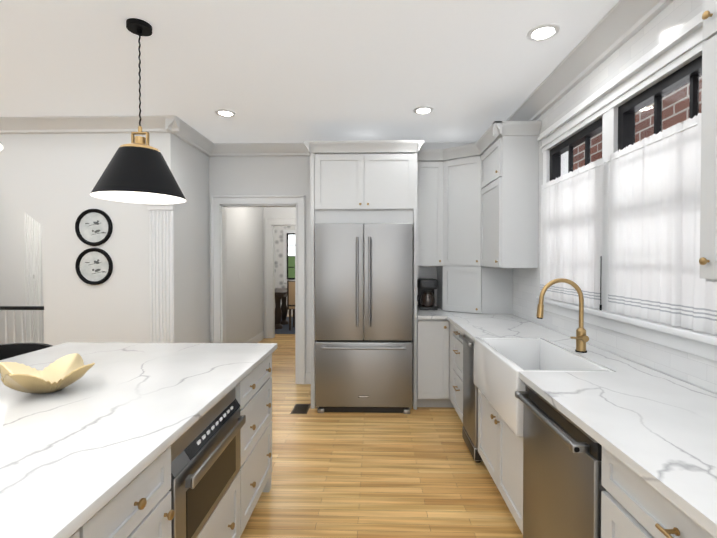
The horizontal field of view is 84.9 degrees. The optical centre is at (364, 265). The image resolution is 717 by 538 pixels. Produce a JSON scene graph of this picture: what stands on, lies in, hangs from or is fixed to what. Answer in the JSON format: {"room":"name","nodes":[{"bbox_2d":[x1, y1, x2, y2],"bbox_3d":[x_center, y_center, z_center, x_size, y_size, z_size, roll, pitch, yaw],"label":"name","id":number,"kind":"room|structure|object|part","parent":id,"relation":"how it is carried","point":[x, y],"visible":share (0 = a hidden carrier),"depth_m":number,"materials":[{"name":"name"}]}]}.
{"room":"kitchen","nodes":[
{"label":"kitchen","id":0,"kind":"room"},
{"bbox_2d":[0,133,179,345],"bbox_3d":[-3.614,0.006,3.832,3.560,2.780,0.120,0,1,1],"label":"wall","id":1,"kind":"structure","parent":0,"point":[48,182],"depth_m":3.75,"materials":[{"name":"white paint"}]},
{"bbox_2d":[31,272,35,280],"bbox_3d":[-4.535,0.154,5.378,0.070,0.114,0.009,0,1,1],"label":"light switch","id":2,"kind":"object","parent":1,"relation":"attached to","point":[33,275],"visible":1,"depth_m":5.38,"materials":[{"name":"white paint"}]},
{"bbox_2d":[24,212,42,342],"bbox_3d":[-4.559,0.274,5.394,0.230,2.200,0.031,0,1,1],"label":"trim","id":3,"kind":"structure","parent":1,"relation":"attached to","point":[33,250],"depth_m":5.38,"materials":[{"name":"white paint"}]},
{"bbox_2d":[0,115,183,135],"bbox_3d":[-3.507,-1.319,3.701,3.538,0.128,0.098,0,1,1],"label":"crown molding","id":4,"kind":"structure","parent":1,"relation":"attached to","point":[173,124],"depth_m":3.67,"materials":[{"name":"white paint"}]},
{"bbox_2d":[75,209,112,245],"bbox_3d":[-2.576,-0.361,3.727,0.356,0.356,0.024,0,1,1],"label":"picture frame","id":5,"kind":"object","parent":1,"relation":"attached to","point":[93,227],"visible":1,"depth_m":3.73,"materials":[{"name":"black metal"}]},
{"bbox_2d":[75,248,112,284],"bbox_3d":[-2.576,0.011,3.732,0.356,0.356,0.024,0,1,1],"label":"picture frame","id":6,"kind":"object","parent":1,"relation":"attached to","point":[93,266],"visible":1,"depth_m":3.74,"materials":[{"name":"black metal"}]},
{"bbox_2d":[146,204,175,342],"bbox_3d":[-1.921,0.378,3.713,0.260,2.040,0.042,0,1,1],"label":"trim","id":7,"kind":"structure","parent":1,"relation":"attached to","point":[162,274],"depth_m":3.71,"materials":[{"name":"white paint"}]},
{"bbox_2d":[180,139,211,342],"bbox_3d":[-1.877,0.000,4.278,0.130,2.780,0.840,0,1,1],"label":"wall","id":8,"kind":"structure","parent":0,"point":[195,166],"depth_m":4.23,"materials":[{"name":"white paint"}]},
{"bbox_2d":[177,122,215,155],"bbox_3d":[-1.777,-1.324,4.092,0.098,0.128,0.750,0,1,1],"label":"crown molding","id":9,"kind":"structure","parent":8,"relation":"attached to","point":[191,136],"depth_m":4.17,"materials":[{"name":"white paint"}]},
{"bbox_2d":[245,331,263,342],"bbox_3d":[-1.891,1.298,5.997,0.016,0.135,2.520,0,1,1],"label":"baseboard","id":10,"kind":"structure","parent":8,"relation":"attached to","point":[259,337],"depth_m":6.82,"materials":[{"name":"white paint"}]},
{"bbox_2d":[0,0,618,142],"bbox_3d":[-1.949,-1.411,3.560,7.140,0.060,13.720,0,1,1],"label":"ceiling","id":11,"kind":"structure","parent":0,"point":[283,71],"depth_m":2.65,"materials":[{"name":"white paint"}]},
{"bbox_2d":[90,18,185,203],"bbox_3d":[-1.276,-0.872,2.229,0.476,0.980,0.476,0,1,1],"label":"pendant light","id":12,"kind":"object","parent":11,"relation":"hanging from","point":[137,170],"visible":1,"depth_m":2.14,"materials":[{"name":"black metal"}]},
{"bbox_2d":[215,109,235,116],"bbox_3d":[-1.259,-1.375,3.553,0.180,0.010,0.180,0,1,1],"label":"recessed light","id":13,"kind":"object","parent":11,"relation":"in","point":[224,113],"visible":0.98,"depth_m":3.54,"materials":[{"name":"white paint"}]},
{"bbox_2d":[413,106,433,114],"bbox_3d":[0.525,-1.374,3.487,0.180,0.010,0.180,0,1,1],"label":"recessed light","id":14,"kind":"object","parent":11,"relation":"in","point":[422,110],"visible":0.98,"depth_m":3.48,"materials":[{"name":"white paint"}]},
{"bbox_2d":[526,23,559,41],"bbox_3d":[1.044,-1.358,2.294,0.180,0.010,0.180,0,1,1],"label":"recessed light","id":15,"kind":"object","parent":11,"relation":"in","point":[543,32],"visible":1,"depth_m":2.29,"materials":[{"name":"white paint"}]},
{"bbox_2d":[212,155,477,371],"bbox_3d":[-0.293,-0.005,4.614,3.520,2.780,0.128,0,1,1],"label":"wall","id":16,"kind":"structure","parent":0,"point":[246,175],"depth_m":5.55,"materials":[{"name":"white paint"}]},
{"bbox_2d":[211,195,304,384],"bbox_3d":[-1.236,0.287,4.629,1.095,2.195,0.154,0,1,1],"label":"door frame","id":17,"kind":"structure","parent":16,"relation":"attached to","point":[219,204],"depth_m":4.53,"materials":[{"name":"white paint"}]},
{"bbox_2d":[283,230,294,282],"bbox_3d":[-1.576,-0.233,10.205,1.070,1.380,0.047,0,1,1],"label":"dining window","id":18,"kind":"structure","parent":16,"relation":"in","point":[289,252],"depth_m":10.20,"materials":[{"name":"white paint"}]},
{"bbox_2d":[209,141,476,156],"bbox_3d":[-0.235,-1.330,4.489,3.160,0.128,0.098,0,1,1],"label":"crown molding","id":19,"kind":"structure","parent":16,"relation":"attached to","point":[222,149],"depth_m":4.49,"materials":[{"name":"white paint"}]},
{"bbox_2d":[311,148,414,219],"bbox_3d":[0.004,-0.824,4.154,0.960,0.570,0.750,0,1,1],"label":"upper cabinet","id":20,"kind":"object","parent":16,"relation":"attached to","point":[347,183],"depth_m":3.79,"materials":[{"name":"white paint"}]},
{"bbox_2d":[407,156,438,267],"bbox_3d":[0.700,-0.551,4.285,0.356,1.120,0.460,0,1,1],"label":"upper cabinet","id":21,"kind":"object","parent":16,"relation":"attached to","point":[425,221],"depth_m":4.09,"materials":[{"name":"white paint"}]},
{"bbox_2d":[437,152,512,313],"bbox_3d":[1.117,-0.308,4.175,0.699,1.563,0.665,0,1,1],"label":"upper cabinet","id":22,"kind":"object","parent":16,"relation":"attached to","point":[473,219],"depth_m":3.97,"materials":[{"name":"white paint"}]},
{"bbox_2d":[240,315,522,537],"bbox_3d":[-1.949,1.429,3.599,7.140,0.060,13.720,0,1,1],"label":"floor","id":23,"kind":"structure","parent":0,"point":[419,472],"depth_m":2.61,"materials":[{"name":"brown wood"}]},
{"bbox_2d":[0,306,43,343],"bbox_3d":[-4.170,0.891,4.859,1.095,0.980,0.130,0,1,1],"label":"stair railing","id":24,"kind":"object","parent":23,"relation":"on","point":[21,308],"visible":0.19,"depth_m":4.85,"materials":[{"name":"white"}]},
{"bbox_2d":[0,343,52,359],"bbox_3d":[-2.058,0.953,2.295,0.462,0.931,0.514,0,1,1],"label":"counter stool","id":25,"kind":"object","parent":23,"relation":"on","point":[10,350],"visible":0.17,"depth_m":2.46,"materials":[{"name":"black wood"}]},
{"bbox_2d":[64,346,277,537],"bbox_3d":[-1.105,0.992,1.181,1.071,0.882,2.641,0,1,1],"label":"kitchen island","id":26,"kind":"object","parent":23,"relation":"on","point":[208,481],"depth_m":1.50,"materials":[{"name":"white paint"}]},
{"bbox_2d":[0,342,276,537],"bbox_3d":[-1.276,0.533,1.179,1.370,0.032,2.700,0,1,1],"label":"island countertop","id":27,"kind":"structure","parent":26,"relation":"on","point":[64,452],"depth_m":1.31,"materials":[{"name":"white stone"}]},
{"bbox_2d":[0,353,94,393],"bbox_3d":[-1.294,0.454,1.598,0.400,0.114,0.330,0,1,1],"label":"bowl","id":28,"kind":"object","parent":27,"relation":"on","point":[63,372],"visible":1,"depth_m":1.59,"materials":[{"name":"yellow"}]},
{"bbox_3d":[-0.832,0.775,1.576,0.546,0.415,0.620,0,1,1],"label":"microwave drawer","id":29,"kind":"part","parent":26,"relation":"part of","materials":[{"name":"silver metal"}]},
{"bbox_2d":[275,317,294,333],"bbox_3d":[-2.042,1.322,8.812,2.850,0.008,2.300,0,1,1],"label":"area rug","id":30,"kind":"object","parent":23,"relation":"on","point":[284,329],"depth_m":8.11,"materials":[{"name":"grey carpet"}]},
{"bbox_2d":[275,288,287,328],"bbox_3d":[-2.109,0.931,8.533,1.030,0.782,1.050,0,1,1],"label":"dining table","id":31,"kind":"object","parent":30,"relation":"on","point":[281,312],"visible":0.42,"depth_m":8.22,"materials":[{"name":"brown wood"}]},
{"bbox_2d":[287,280,294,330],"bbox_3d":[-1.323,0.816,8.174,0.470,1.022,0.485,0,1,1],"label":"dining chair","id":32,"kind":"object","parent":30,"relation":"on","point":[290,295],"visible":0.44,"depth_m":7.94,"materials":[{"name":"brown wood"}]},
{"bbox_2d":[290,404,310,413],"bbox_3d":[-0.616,1.393,3.810,0.155,0.006,0.250,0,1,1],"label":"floor vent","id":33,"kind":"object","parent":23,"relation":"in","point":[300,408],"visible":0.94,"depth_m":3.79,"materials":[{"name":"brown metal"}]},
{"bbox_2d":[315,223,412,413],"bbox_3d":[0.002,0.498,4.050,0.914,1.790,0.894,0,1,1],"label":"refrigerator","id":34,"kind":"object","parent":23,"relation":"on","point":[363,314],"visible":1,"depth_m":3.67,"materials":[{"name":"silver metal"}]},
{"bbox_2d":[417,278,716,537],"bbox_3d":[0.934,0.753,1.801,0.945,1.342,5.450,0,1,1],"label":"base cabinet","id":35,"kind":"object","parent":23,"relation":"on","point":[566,436],"depth_m":1.61,"materials":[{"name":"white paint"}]},
{"bbox_2d":[417,278,437,309],"bbox_3d":[0.673,0.311,4.276,0.213,0.325,0.243,0,1,1],"label":"coffee maker","id":36,"kind":"object","parent":35,"relation":"on","point":[425,295],"visible":1,"depth_m":4.17,"materials":[{"name":"black plastic"}]},
{"bbox_2d":[515,382,605,537],"bbox_3d":[1.021,0.987,1.556,0.658,0.882,0.600,0,1,1],"label":"dishwasher","id":37,"kind":"object","parent":35,"relation":"in","point":[563,488],"depth_m":1.51,"materials":[{"name":"silver metal"}]},
{"bbox_2d":[536,278,588,352],"bbox_3d":[1.145,0.289,2.264,0.288,0.427,0.092,0,1,1],"label":"faucet","id":38,"kind":"object","parent":35,"relation":"on","point":[581,338],"depth_m":2.27,"materials":[{"name":"gold metal"}]},
{"bbox_2d":[513,0,716,393],"bbox_3d":[1.462,0.050,0.632,0.170,2.780,8.000,0,1,1],"label":"wall","id":39,"kind":"structure","parent":0,"point":[696,370],"depth_m":2.17,"materials":[{"name":"white paint"}]},
{"bbox_2d":[475,132,539,267],"bbox_3d":[1.272,-0.541,3.572,0.359,1.120,0.623,0,1,1],"label":"upper cabinet","id":40,"kind":"object","parent":39,"relation":"attached to","point":[506,163],"depth_m":3.26,"materials":[{"name":"white paint"}]},
{"bbox_2d":[506,0,673,120],"bbox_3d":[1.329,-1.265,0.617,0.115,0.150,7.760,0,1,1],"label":"crown molding","id":41,"kind":"structure","parent":39,"relation":"attached to","point":[620,23],"depth_m":2.35,"materials":[{"name":"white paint"}]},
{"bbox_2d":[536,11,716,360],"bbox_3d":[1.474,-0.338,2.275,0.210,1.411,1.819,0,1,1],"label":"window","id":42,"kind":"structure","parent":39,"relation":"in","point":[681,47],"depth_m":2.12,"materials":[{"name":"white paint"}]},
{"bbox_2d":[540,157,604,308],"bbox_3d":[1.398,-0.191,2.695,0.028,0.892,0.851,0,1,1],"label":"cafe curtain","id":43,"kind":"object","parent":42,"relation":"hanging from","point":[571,223],"visible":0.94,"depth_m":2.62,"materials":[{"name":"white fabric"}]},
{"bbox_3d":[1.477,-0.319,2.707,0.066,1.160,0.753,0,1,1],"label":"window sash","id":44,"kind":"part","parent":42,"relation":"part of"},
{"bbox_2d":[599,256,601,309],"bbox_3d":[1.363,0.104,2.261,0.012,0.312,0.012,0,1,1],"label":"cord","id":45,"kind":"object","parent":42,"relation":"hanging from","point":[600,308],"visible":0.96,"depth_m":2.26,"materials":[{"name":"black plastic"}]},
{"bbox_3d":[1.455,-0.306,1.843,0.066,1.160,0.753,0,1,1],"label":"window sash","id":46,"kind":"part","parent":42,"relation":"part of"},
{"bbox_2d":[607,113,716,334],"bbox_3d":[1.375,-0.179,1.816,0.029,0.892,0.856,0,1,1],"label":"cafe curtain","id":47,"kind":"object","parent":42,"relation":"hanging from","point":[654,189],"visible":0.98,"depth_m":1.83,"materials":[{"name":"white fabric"}]},
{"bbox_2d":[699,0,716,281],"bbox_3d":[1.227,-0.495,1.021,0.320,1.100,0.450,0,1,1],"label":"upper cabinet","id":48,"kind":"object","parent":39,"relation":"attached to","point":[708,201],"depth_m":1.22,"materials":[{"name":"white paint"}]},
{"label":"outside","id":49,"kind":"structure","parent":0,"visible":0},
{"bbox_2d":[573,76,701,170],"bbox_3d":[3.335,-1.091,2.890,0.100,7.000,12.000,0,1,1],"label":"brick wall","id":50,"kind":"structure","parent":49,"point":[673,101],"depth_m":4.53,"materials":[{"name":"red brick"}]}
]}

